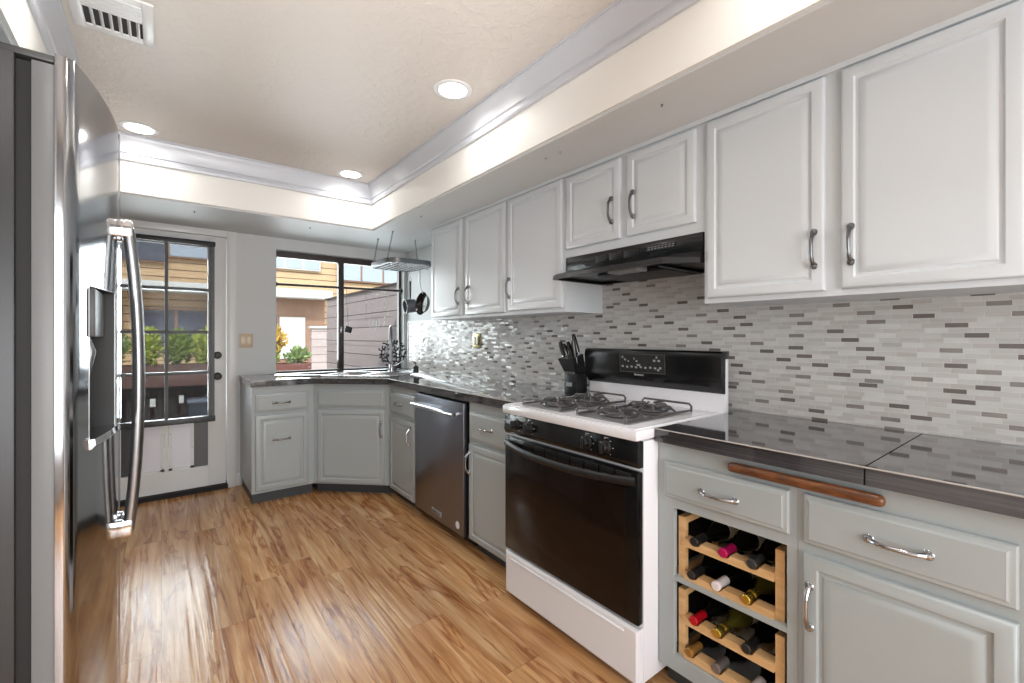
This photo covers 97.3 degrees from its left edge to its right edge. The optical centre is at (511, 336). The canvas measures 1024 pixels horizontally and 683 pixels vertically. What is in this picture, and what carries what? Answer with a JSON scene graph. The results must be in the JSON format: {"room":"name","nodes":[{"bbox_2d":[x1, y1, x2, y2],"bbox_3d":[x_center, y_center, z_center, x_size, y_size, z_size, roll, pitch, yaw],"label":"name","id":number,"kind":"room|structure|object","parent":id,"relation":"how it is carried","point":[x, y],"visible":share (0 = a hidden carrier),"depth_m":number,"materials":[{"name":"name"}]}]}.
{"room":"kitchen","nodes":[
{"label":"kitchen","id":0,"kind":"room"},
{"bbox_2d":[134,227,406,484],"bbox_3d":[-2.316,0.016,3.811,2.988,2.440,0.140,0,0,-38],"label":"wall","id":1,"kind":"structure","parent":0,"point":[256,254],"depth_m":3.85,"materials":[{"name":"white paint"}]},
{"bbox_2d":[121,228,225,499],"bbox_3d":[-2.656,0.196,3.459,0.782,2.010,0.102,0,0,-38],"label":"door","id":2,"kind":"structure","parent":1,"relation":"in","point":[197,451],"depth_m":3.56,"materials":[{"name":"white paint"}]},
{"bbox_2d":[121,233,215,429],"bbox_3d":[-2.638,-0.041,3.456,0.607,1.442,0.045,0,0,-38],"label":"screen","id":3,"kind":"object","parent":2,"relation":"attached to","point":[124,426],"visible":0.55,"depth_m":3.58,"materials":[{"name":"black"}]},
{"bbox_2d":[121,481,227,506],"bbox_3d":[-2.689,1.219,3.499,0.805,0.034,0.175,0,0,-38],"label":"trim","id":4,"kind":"structure","parent":1,"relation":"attached to","point":[197,490],"depth_m":3.49,"materials":[{"name":"black"}]},
{"bbox_2d":[121,218,236,486],"bbox_3d":[-2.652,0.178,3.447,0.940,2.115,0.021,0,0,-38],"label":"trim","id":5,"kind":"structure","parent":1,"relation":"attached to","point":[231,236],"depth_m":3.70,"materials":[{"name":"white paint"}]},
{"bbox_2d":[237,472,239,485],"bbox_3d":[-2.856,1.183,3.293,1.499,0.105,0.015,0,0,-38],"label":"baseboard","id":6,"kind":"structure","parent":1,"relation":"attached to","point":[238,474],"depth_m":3.74,"materials":[{"name":"white paint"}]},
{"bbox_2d":[239,334,252,347],"bbox_3d":[-2.231,0.033,3.782,0.102,0.117,0.010,0,0,-38],"label":"switch plate","id":7,"kind":"object","parent":1,"relation":"attached to","point":[245,340],"visible":1,"depth_m":3.78,"materials":[{"name":"beige plastic"}]},
{"bbox_2d":[276,251,400,373],"bbox_3d":[-1.643,-0.216,4.363,1.188,1.095,0.066,0,0,-38],"label":"window","id":8,"kind":"structure","parent":1,"relation":"in","point":[340,261],"depth_m":4.34,"materials":[{"name":"brown metal"}]},
{"bbox_2d":[276,282,401,292],"bbox_3d":[-1.617,-0.470,4.330,1.186,0.054,0.042,0,0,-38],"label":"curtain rod","id":9,"kind":"object","parent":1,"relation":"attached to","point":[277,283],"visible":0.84,"depth_m":4.28,"materials":[{"name":"brown metal"}]},
{"bbox_2d":[344,289,352,332],"bbox_3d":[-1.583,-0.246,4.367,0.078,0.427,0.021,0,0,-38],"label":"hanging ornament","id":10,"kind":"object","parent":9,"relation":"hanging from","point":[348,329],"visible":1,"depth_m":4.36,"materials":[{"name":"brown metal"}]},
{"bbox_2d":[365,292,388,329],"bbox_3d":[-1.359,-0.260,4.543,0.246,0.388,0.010,0,0,-38],"label":"mobile","id":11,"kind":"object","parent":9,"relation":"hanging from","point":[377,292],"visible":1,"depth_m":4.53,"materials":[{"name":"silver metal"}]},
{"bbox_2d":[61,0,614,182],"bbox_3d":[-0.263,-1.264,1.151,2.066,0.120,5.340,0,0,-38],"label":"ceiling","id":12,"kind":"structure","parent":0,"point":[327,87],"depth_m":2.02,"materials":[{"name":"beige paint"}]},
{"bbox_2d":[68,0,153,47],"bbox_3d":[-1.486,-1.198,1.678,0.240,0.011,0.295,0,0,-38],"label":"ceiling vent","id":13,"kind":"object","parent":12,"relation":"in","point":[132,20],"visible":1,"depth_m":1.69,"materials":[{"name":"white metal"}]},
{"bbox_2d":[118,120,158,135],"bbox_3d":[-2.149,-1.200,2.598,0.184,0.007,0.184,0,0,-38],"label":"recessed light","id":14,"kind":"object","parent":12,"relation":"in","point":[140,128],"visible":1,"depth_m":2.59,"materials":[{"name":"white"}]},
{"bbox_2d":[337,169,363,178],"bbox_3d":[-1.193,-1.200,3.329,0.184,0.007,0.184,0,0,-38],"label":"recessed light","id":15,"kind":"object","parent":12,"relation":"in","point":[347,173],"visible":1,"depth_m":3.32,"materials":[{"name":"white"}]},
{"bbox_2d":[0,0,824,228],"bbox_3d":[-0.263,-1.034,1.151,1.690,0.341,4.964,0,0,-38],"label":"ceiling tray side","id":16,"kind":"structure","parent":12,"relation":"attached to","point":[706,29],"depth_m":1.93,"materials":[{"name":"white paint"}]},
{"bbox_2d":[27,0,699,204],"bbox_3d":[-0.263,-1.129,1.151,1.666,0.150,4.940,0,0,-38],"label":"trim","id":17,"kind":"structure","parent":16,"relation":"attached to","point":[621,23],"depth_m":2.27,"materials":[{"name":"grey paint"}]},
{"bbox_2d":[434,79,471,99],"bbox_3d":[-0.288,-1.200,2.196,0.184,0.007,0.184,0,0,-38],"label":"recessed light","id":18,"kind":"object","parent":12,"relation":"in","point":[449,89],"visible":1,"depth_m":2.18,"materials":[{"name":"white paint"}]},
{"bbox_2d":[121,485,676,682],"bbox_3d":[-0.261,1.266,1.172,3.288,0.060,6.870,0,0,-38],"label":"floor","id":19,"kind":"structure","parent":0,"point":[218,586],"depth_m":2.11,"materials":[{"name":"brown wood"}]},
{"bbox_2d":[0,42,144,682],"bbox_3d":[-1.436,0.329,1.062,0.887,1.815,0.840,0,0,-38],"label":"refrigerator","id":20,"kind":"object","parent":19,"relation":"on","point":[63,524],"visible":1,"depth_m":0.93,"materials":[{"name":"grey metal"}]},
{"bbox_2d":[240,382,313,503],"bbox_3d":[-1.899,0.803,3.634,0.428,0.866,0.649,0,0,-38],"label":"base cabinet","id":21,"kind":"object","parent":19,"relation":"on","point":[277,422],"visible":1,"depth_m":3.40,"materials":[{"name":"grey paint"}]},
{"bbox_2d":[312,384,396,492],"bbox_3d":[-1.198,0.803,3.940,1.050,0.866,1.020,0,0,-38],"label":"base cabinet","id":22,"kind":"object","parent":19,"relation":"on","point":[352,421],"visible":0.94,"depth_m":3.51,"materials":[{"name":"grey paint"}]},
{"bbox_2d":[239,368,589,408],"bbox_3d":[-0.877,0.344,3.166,1.490,0.047,2.630,0,0,-38],"label":"countertop","id":23,"kind":"structure","parent":22,"relation":"on","point":[496,393],"depth_m":3.17,"materials":[{"name":"stone"}]},
{"bbox_2d":[320,371,413,376],"bbox_3d":[-1.216,0.404,3.864,0.660,0.174,0.430,0,0,5],"label":"sink","id":24,"kind":"object","parent":23,"relation":"in","point":[346,373],"visible":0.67,"depth_m":4.03,"materials":[{"name":"silver metal"}]},
{"bbox_2d":[378,339,406,369],"bbox_3d":[-1.177,0.173,4.444,0.264,0.296,0.090,0,0,-28],"label":"ornament","id":25,"kind":"object","parent":23,"relation":"on","point":[388,345],"visible":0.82,"depth_m":4.44,"materials":[{"name":"black metal"}]},
{"bbox_2d":[388,326,401,371],"bbox_3d":[-1.082,0.111,4.046,0.126,0.422,0.157,0,0,30],"label":"faucet","id":26,"kind":"object","parent":23,"relation":"on","point":[391,366],"visible":0.97,"depth_m":4.08,"materials":[{"name":"grey metal"}]},
{"bbox_2d":[413,362,418,372],"bbox_3d":[-0.862,0.272,4.037,0.048,0.098,0.048,0,0,-13],"label":"soap dispenser","id":27,"kind":"object","parent":23,"relation":"on","point":[415,368],"visible":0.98,"depth_m":4.02,"materials":[{"name":"black plastic"}]},
{"bbox_2d":[558,354,586,394],"bbox_3d":[0.342,0.209,2.547,0.112,0.225,0.120,0,0,-38],"label":"knife block","id":28,"kind":"object","parent":23,"relation":"on","point":[575,378],"visible":0.91,"depth_m":2.51,"materials":[{"name":"black wood"}]},
{"bbox_2d":[559,342,564,357],"bbox_3d":[0.289,0.085,2.568,0.045,0.115,0.027,0,0,10],"label":"knife","id":29,"kind":"object","parent":28,"relation":"in","point":[560,343],"visible":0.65,"depth_m":2.56,"materials":[{"name":"black plastic"}]},
{"bbox_2d":[562,343,568,357],"bbox_3d":[0.303,0.090,2.541,0.033,0.105,0.042,0,0,-38],"label":"knife","id":30,"kind":"object","parent":28,"relation":"in","point":[564,347],"visible":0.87,"depth_m":2.53,"materials":[{"name":"black plastic"}]},
{"bbox_2d":[566,341,572,356],"bbox_3d":[0.328,0.081,2.532,0.034,0.111,0.047,0,0,-38],"label":"knife","id":31,"kind":"object","parent":28,"relation":"in","point":[568,344],"visible":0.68,"depth_m":2.52,"materials":[{"name":"black plastic"}]},
{"bbox_2d":[571,341,576,359],"bbox_3d":[0.345,0.087,2.492,0.036,0.131,0.026,0,0,-38],"label":"knife","id":32,"kind":"object","parent":28,"relation":"in","point":[573,344],"visible":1,"depth_m":2.48,"materials":[{"name":"black plastic"}]},
{"bbox_2d":[571,334,579,354],"bbox_3d":[0.360,0.055,2.530,0.053,0.144,0.028,0,0,10],"label":"knife","id":33,"kind":"object","parent":28,"relation":"in","point":[574,338],"visible":0.74,"depth_m":2.52,"materials":[{"name":"black plastic"}]},
{"bbox_2d":[390,385,424,512],"bbox_3d":[-0.584,0.803,3.476,0.651,0.866,0.463,0,0,-38],"label":"base cabinet","id":34,"kind":"object","parent":19,"relation":"on","point":[402,415],"visible":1,"depth_m":3.27,"materials":[{"name":"grey paint"}]},
{"bbox_2d":[410,392,477,545],"bbox_3d":[-0.257,0.804,3.017,0.658,0.857,0.647,0,0,-38],"label":"dishwasher","id":35,"kind":"object","parent":19,"relation":"on","point":[442,424],"visible":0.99,"depth_m":2.78,"materials":[{"name":"silver metal"}]},
{"bbox_2d":[464,402,509,566],"bbox_3d":[0.118,0.803,2.574,0.651,0.866,0.473,0,0,-38],"label":"base cabinet","id":36,"kind":"object","parent":19,"relation":"on","point":[486,472],"visible":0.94,"depth_m":2.42,"materials":[{"name":"grey paint"}]},
{"bbox_2d":[503,348,728,682],"bbox_3d":[0.428,0.649,2.020,0.702,1.174,0.768,0,0,-38],"label":"gas range","id":37,"kind":"object","parent":19,"relation":"on","point":[582,469],"visible":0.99,"depth_m":1.81,"materials":[{"name":"white metal"}]},
{"bbox_2d":[503,390,722,441],"bbox_3d":[0.427,0.321,2.019,0.606,0.079,0.766,0,0,-38],"label":"cooktop","id":38,"kind":"object","parent":37,"relation":"in","point":[613,415],"depth_m":1.91,"materials":[{"name":"white metal"}]},
{"bbox_2d":[659,442,797,682],"bbox_3d":[0.877,0.803,1.599,0.651,0.866,0.444,0,0,-38],"label":"wine cabinet","id":39,"kind":"object","parent":19,"relation":"on","point":[700,483],"visible":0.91,"depth_m":1.47,"materials":[{"name":"grey paint"}]},
{"bbox_2d":[674,540,786,632],"bbox_3d":[0.833,0.834,1.552,0.418,0.016,0.408,0,0,-38],"label":"shelf","id":40,"kind":"object","parent":39,"relation":"attached to","point":[744,587],"depth_m":1.47,"materials":[{"name":"grey paint"}]},
{"bbox_2d":[679,512,786,622],"bbox_3d":[0.781,0.725,1.508,0.269,0.210,0.337,0,0,-38],"label":"wine rack","id":41,"kind":"object","parent":39,"relation":"in","point":[777,574],"visible":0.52,"depth_m":1.40,"materials":[{"name":"brown wood"}]},
{"bbox_2d":[690,520,738,546],"bbox_3d":[0.725,0.693,1.597,0.304,0.077,0.075,0,0,-38],"label":"wine bottle","id":42,"kind":"object","parent":41,"relation":"in","point":[715,531],"visible":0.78,"depth_m":1.56,"materials":[{"name":"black glass"}]},
{"bbox_2d":[687,541,743,579],"bbox_3d":[0.719,0.808,1.605,0.304,0.083,0.081,0,0,-38],"label":"wine bottle","id":43,"kind":"object","parent":41,"relation":"on","point":[709,564],"visible":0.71,"depth_m":1.57,"materials":[{"name":"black glass"}]},
{"bbox_2d":[711,551,767,590],"bbox_3d":[0.771,0.808,1.538,0.304,0.077,0.075,0,0,-38],"label":"wine bottle","id":44,"kind":"object","parent":41,"relation":"in","point":[733,574],"visible":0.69,"depth_m":1.50,"materials":[{"name":"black glass"}]},
{"bbox_2d":[718,530,766,557],"bbox_3d":[0.785,0.693,1.520,0.304,0.077,0.075,0,0,-38],"label":"wine bottle","id":45,"kind":"object","parent":41,"relation":"in","point":[743,541],"visible":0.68,"depth_m":1.49,"materials":[{"name":"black glass"}]},
{"bbox_2d":[741,563,774,604],"bbox_3d":[0.829,0.808,1.464,0.304,0.077,0.075,0,0,-38],"label":"wine bottle","id":46,"kind":"object","parent":41,"relation":"on","point":[763,587],"visible":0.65,"depth_m":1.42,"materials":[{"name":"green glass"}]},
{"bbox_2d":[746,539,781,569],"bbox_3d":[0.839,0.693,1.450,0.304,0.077,0.075,0,0,-38],"label":"wine bottle","id":47,"kind":"object","parent":41,"relation":"in","point":[767,549],"visible":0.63,"depth_m":1.41,"materials":[{"name":"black glass"}]},
{"bbox_2d":[679,584,786,682],"bbox_3d":[0.781,0.984,1.508,0.269,0.228,0.337,0,0,-38],"label":"wine rack","id":48,"kind":"object","parent":39,"relation":"in","point":[777,664],"visible":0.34,"depth_m":1.44,"materials":[{"name":"brown wood"}]},
{"bbox_2d":[689,596,729,625],"bbox_3d":[0.724,0.958,1.599,0.304,0.077,0.075,0,0,-38],"label":"wine bottle","id":49,"kind":"object","parent":48,"relation":"in","point":[713,607],"visible":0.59,"depth_m":1.56,"materials":[{"name":"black glass"}]},
{"bbox_2d":[685,615,735,657],"bbox_3d":[0.714,1.073,1.611,0.304,0.075,0.073,0,0,-38],"label":"wine bottle","id":50,"kind":"object","parent":48,"relation":"in","point":[704,641],"visible":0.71,"depth_m":1.57,"materials":[{"name":"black glass"}]},
{"bbox_2d":[712,606,757,638],"bbox_3d":[0.773,0.958,1.536,0.304,0.077,0.075,0,0,-38],"label":"wine bottle","id":51,"kind":"object","parent":48,"relation":"in","point":[736,619],"visible":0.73,"depth_m":1.50,"materials":[{"name":"green glass"}]},
{"bbox_2d":[711,623,762,673],"bbox_3d":[0.771,1.073,1.538,0.304,0.077,0.075,0,0,-38],"label":"wine bottle","id":52,"kind":"object","parent":48,"relation":"on","point":[730,656],"visible":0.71,"depth_m":1.50,"materials":[{"name":"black glass"}]},
{"bbox_2d":[741,620,778,654],"bbox_3d":[0.829,0.958,1.463,0.304,0.077,0.075,0,0,-38],"label":"wine bottle","id":53,"kind":"object","parent":48,"relation":"in","point":[765,633],"visible":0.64,"depth_m":1.42,"materials":[{"name":"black glass"}]},
{"bbox_2d":[752,647,774,682],"bbox_3d":[0.840,1.073,1.449,0.304,0.077,0.075,0,0,-38],"label":"wine bottle","id":54,"kind":"object","parent":48,"relation":"on","point":[766,676],"visible":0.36,"depth_m":1.41,"materials":[{"name":"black glass"}]},
{"bbox_2d":[798,471,1023,682],"bbox_3d":[1.152,0.803,1.246,0.651,0.866,0.450,0,0,-38],"label":"base cabinet","id":55,"kind":"object","parent":19,"relation":"on","point":[908,589],"visible":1,"depth_m":1.06,"materials":[{"name":"grey paint"}]},
{"bbox_2d":[727,462,885,506],"bbox_3d":[0.786,0.401,1.243,0.031,0.030,0.385,0,0,-38],"label":"wooden bar","id":56,"kind":"object","parent":55,"relation":"attached to","point":[874,499],"visible":1,"depth_m":1.21,"materials":[{"name":"brown wood"}]},
{"bbox_3d":[1.459,0.803,0.851,0.651,0.866,0.550,0,0,-38],"label":"base cabinet","id":57,"kind":"object","parent":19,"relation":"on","visible":0},
{"bbox_2d":[655,410,1023,518],"bbox_3d":[1.193,0.344,1.210,0.627,0.047,1.444,0,0,-38],"label":"countertop","id":58,"kind":"structure","parent":57,"relation":"on","point":[980,475],"depth_m":1.25,"materials":[{"name":"tile"}]},
{"bbox_2d":[407,245,1018,445],"bbox_3d":[0.933,0.016,2.184,0.140,2.440,6.700,0,0,-38],"label":"wall","id":59,"kind":"structure","parent":0,"point":[424,253],"depth_m":4.41,"materials":[{"name":"white paint"}]},
{"bbox_2d":[371,231,430,271],"bbox_3d":[-0.972,-0.717,3.951,0.410,0.303,0.490,0,0,-38],"label":"pot rack","id":60,"kind":"object","parent":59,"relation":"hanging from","point":[423,264],"visible":1,"depth_m":3.87,"materials":[{"name":"grey metal"}]},
{"bbox_2d":[403,272,415,313],"bbox_3d":[-0.893,-0.383,3.944,0.106,0.362,0.123,0,0,-31],"label":"saucepan","id":61,"kind":"object","parent":60,"relation":"hanging from","point":[408,304],"visible":0.86,"depth_m":3.92,"materials":[{"name":"grey metal"}]},
{"bbox_2d":[415,270,429,314],"bbox_3d":[-0.746,-0.373,3.784,0.063,0.383,0.196,0,0,-38],"label":"skillet","id":62,"kind":"object","parent":60,"relation":"hanging from","point":[422,304],"visible":1,"depth_m":3.81,"materials":[{"name":"black metal"}]},
{"bbox_2d":[407,320,438,367],"bbox_3d":[-0.741,0.083,4.209,0.014,0.478,1.072,0,0,-38],"label":"trim","id":63,"kind":"structure","parent":59,"relation":"attached to","point":[424,320],"depth_m":4.62,"materials":[{"name":"white paint"}]},
{"bbox_2d":[473,333,480,347],"bbox_3d":[-0.282,0.033,3.608,0.010,0.117,0.110,0,0,-38],"label":"wall outlet","id":64,"kind":"object","parent":59,"relation":"attached to","point":[476,336],"visible":1,"depth_m":3.60,"materials":[{"name":"gold metal"}]},
{"bbox_2d":[431,201,542,320],"bbox_3d":[-0.237,-0.497,3.276,0.347,0.726,1.008,0,0,-38],"label":"upper cabinet","id":65,"kind":"object","parent":59,"relation":"attached to","point":[469,254],"visible":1,"depth_m":3.10,"materials":[{"name":"white paint"}]},
{"bbox_2d":[430,0,1017,230],"bbox_3d":[0.499,-0.856,2.121,0.013,0.017,3.735,0,0,-38],"label":"trim","id":66,"kind":"structure","parent":65,"relation":"attached to","point":[993,5],"depth_m":1.53,"materials":[{"name":"white paint"}]},
{"bbox_2d":[505,178,601,315],"bbox_3d":[0.228,-0.497,2.679,0.347,0.726,0.503,0,0,-38],"label":"upper cabinet","id":67,"kind":"object","parent":59,"relation":"attached to","point":[537,217],"visible":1,"depth_m":2.54,"materials":[{"name":"white paint"}]},
{"bbox_2d":[121,0,994,252],"bbox_3d":[-0.258,-1.094,1.168,2.988,0.460,6.560,0,0,-38],"label":"soffit","id":68,"kind":"structure","parent":59,"relation":"attached to","point":[854,28],"depth_m":1.78,"materials":[{"name":"white paint"}]},
{"bbox_2d":[0,0,851,232],"bbox_3d":[-0.263,-0.858,1.151,1.758,0.013,5.050,0,0,-38],"label":"trim","id":69,"kind":"structure","parent":68,"relation":"attached to","point":[825,6],"depth_m":1.65,"materials":[{"name":"white paint"}]},
{"bbox_2d":[553,232,704,284],"bbox_3d":[0.585,-0.349,2.144,0.413,0.138,0.768,0,0,-38],"label":"range hood","id":70,"kind":"object","parent":59,"relation":"attached to","point":[684,255],"visible":0.96,"depth_m":2.02,"materials":[{"name":"black metal"}]},
{"bbox_2d":[596,254,607,262],"bbox_3d":[0.440,-0.383,2.202,0.005,0.034,0.075,0,0,-38],"label":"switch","id":71,"kind":"object","parent":70,"relation":"attached to","point":[600,258],"depth_m":2.20,"materials":[{"name":"black"}]},
{"bbox_2d":[609,251,621,259],"bbox_3d":[0.492,-0.383,2.135,0.005,0.034,0.075,0,0,-38],"label":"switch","id":72,"kind":"object","parent":70,"relation":"attached to","point":[613,255],"depth_m":2.13,"materials":[{"name":"black plastic"}]},
{"bbox_2d":[624,248,638,257],"bbox_3d":[0.547,-0.383,2.064,0.005,0.034,0.085,0,0,-38],"label":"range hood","id":73,"kind":"object","parent":70,"relation":"attached to","point":[628,252],"depth_m":2.06,"materials":[{"name":"black metal"}]},
{"bbox_2d":[648,243,673,249],"bbox_3d":[0.640,-0.388,1.941,0.001,0.012,0.131,0,0,-38],"label":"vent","id":74,"kind":"object","parent":70,"relation":"attached to","point":[651,246],"depth_m":1.94,"materials":[{"name":"grey metal"}]},
{"bbox_2d":[566,123,704,257],"bbox_3d":[0.622,-0.639,2.173,0.347,0.441,0.780,0,0,-38],"label":"upper cabinet","id":75,"kind":"object","parent":59,"relation":"attached to","point":[656,191],"visible":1,"depth_m":2.01,"materials":[{"name":"white paint"}]},
{"bbox_2d":[408,273,1023,445],"bbox_3d":[0.429,-0.051,2.710,0.009,0.746,4.850,0,0,-38],"label":"backsplash","id":76,"kind":"structure","parent":59,"relation":"attached to","point":[950,366],"depth_m":1.74,"materials":[{"name":"tile"}]},
{"bbox_2d":[705,0,1023,306],"bbox_3d":[1.134,-0.495,1.515,0.347,0.729,0.887,0,0,-38],"label":"upper cabinet","id":77,"kind":"object","parent":59,"relation":"attached to","point":[897,173],"visible":1,"depth_m":1.34,"materials":[{"name":"white paint"}]},
{"label":"outside","id":78,"kind":"structure","parent":0,"visible":0},
{"bbox_3d":[-9.813,1.326,14.234,30.000,0.060,25.480,0,0,-38],"label":"floor","id":79,"kind":"structure","parent":78,"visible":0},
{"bbox_2d":[122,389,205,445],"bbox_3d":[-4.286,0.956,5.180,3.600,0.680,0.040,0,0,-38],"label":"privacy screen","id":80,"kind":"object","parent":79,"relation":"on","point":[203,390],"visible":0.02,"depth_m":5.24,"materials":[{"name":"brown"}]},
{"bbox_2d":[121,385,207,443],"bbox_3d":[-4.088,0.928,4.991,3.680,0.735,0.060,0,0,-38],"label":"railing","id":81,"kind":"object","parent":79,"relation":"on","point":[185,390],"visible":0.16,"depth_m":5.08,"materials":[{"name":"grey"}]},
{"bbox_2d":[150,399,155,406],"bbox_3d":[-3.997,0.736,5.013,0.050,0.090,0.006,0,0,-38],"label":"tag","id":82,"kind":"object","parent":81,"relation":"hanging from","point":[152,401],"visible":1,"depth_m":5.01,"materials":[{"name":"white"}]},
{"bbox_2d":[121,363,207,388],"bbox_3d":[-4.298,0.436,4.829,2.350,0.240,0.300,0,0,-38],"label":"planter box","id":83,"kind":"object","parent":81,"relation":"on","point":[193,379],"visible":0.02,"depth_m":5.03,"materials":[{"name":"brown wood"}]},
{"bbox_2d":[121,333,130,363],"bbox_3d":[-4.299,0.097,4.827,0.363,0.512,0.306,0,0,-38],"label":"shrub","id":84,"kind":"object","parent":83,"relation":"on","point":[124,342],"visible":0.06,"depth_m":4.88,"materials":[{"name":"green plant"}]},
{"bbox_2d":[127,325,163,365],"bbox_3d":[-4.064,0.112,5.012,0.346,0.484,0.315,0,0,-38],"label":"shrub","id":85,"kind":"object","parent":83,"relation":"on","point":[152,344],"visible":0.57,"depth_m":5.00,"materials":[{"name":"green plant"}]},
{"bbox_2d":[159,326,194,364],"bbox_3d":[-3.849,0.117,5.181,0.354,0.495,0.306,0,0,-38],"label":"shrub","id":86,"kind":"object","parent":83,"relation":"on","point":[180,344],"visible":0.87,"depth_m":5.15,"materials":[{"name":"green plant"}]},
{"bbox_2d":[190,326,207,363],"bbox_3d":[-3.624,0.113,5.355,0.355,0.508,0.317,0,0,-38],"label":"shrub","id":87,"kind":"object","parent":83,"relation":"on","point":[200,340],"visible":0.48,"depth_m":5.28,"materials":[{"name":"green plant"}]},
{"bbox_2d":[179,395,183,402],"bbox_3d":[-3.794,0.716,5.171,0.045,0.090,0.006,0,0,-38],"label":"tag","id":88,"kind":"object","parent":81,"relation":"hanging from","point":[181,397],"visible":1,"depth_m":5.17,"materials":[{"name":"white paper"}]},
{"bbox_2d":[276,362,310,370],"bbox_3d":[-3.037,0.461,5.822,0.760,0.230,0.320,0,0,-38],"label":"planter box","id":89,"kind":"object","parent":81,"relation":"on","point":[279,366],"visible":0.21,"depth_m":5.81,"materials":[{"name":"red brick"}]},
{"bbox_2d":[276,324,288,361],"bbox_3d":[-3.075,0.089,5.783,0.438,0.574,0.335,0,0,-38],"label":"plant","id":90,"kind":"object","parent":89,"relation":"on","point":[280,336],"visible":0.2,"depth_m":5.79,"materials":[{"name":"yellow plant"}]},
{"bbox_2d":[282,345,311,363],"bbox_3d":[-2.843,0.244,5.968,0.375,0.304,0.303,0,0,-38],"label":"shrub","id":91,"kind":"object","parent":89,"relation":"on","point":[300,355],"visible":1,"depth_m":5.92,"materials":[{"name":"green plant"}]},
{"bbox_2d":[186,397,207,416],"bbox_3d":[-3.517,0.999,5.120,0.290,0.595,0.330,0,0,-38],"label":"storage box","id":92,"kind":"object","parent":79,"relation":"on","point":[197,406],"visible":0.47,"depth_m":4.98,"materials":[{"name":"grey"}]},
{"bbox_2d":[188,403,207,416],"bbox_3d":[-3.517,1.016,5.120,0.260,0.560,0.300,0,0,-38],"label":"tub","id":93,"kind":"object","parent":92,"relation":"in","point":[194,409],"depth_m":4.97,"materials":[{"name":"grey plastic"}]},
{"bbox_2d":[121,241,396,364],"bbox_3d":[-9.524,-3.134,17.932,26.000,8.860,6.000,0,0,-38],"label":"house","id":94,"kind":"structure","parent":79,"relation":"on","point":[297,308],"depth_m":14.81,"materials":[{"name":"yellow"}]},
{"bbox_2d":[308,326,326,369],"bbox_3d":[-4.362,0.516,11.748,1.750,1.560,0.180,0,0,-38],"label":"wall","id":95,"kind":"structure","parent":79,"relation":"on","point":[318,333],"depth_m":11.30,"materials":[{"name":"white"}]},
{"bbox_2d":[325,282,396,368],"bbox_3d":[-2.098,0.311,6.553,0.140,1.970,3.880,0,0,-38],"label":"fence","id":96,"kind":"object","parent":79,"relation":"on","point":[361,346],"visible":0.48,"depth_m":6.55,"materials":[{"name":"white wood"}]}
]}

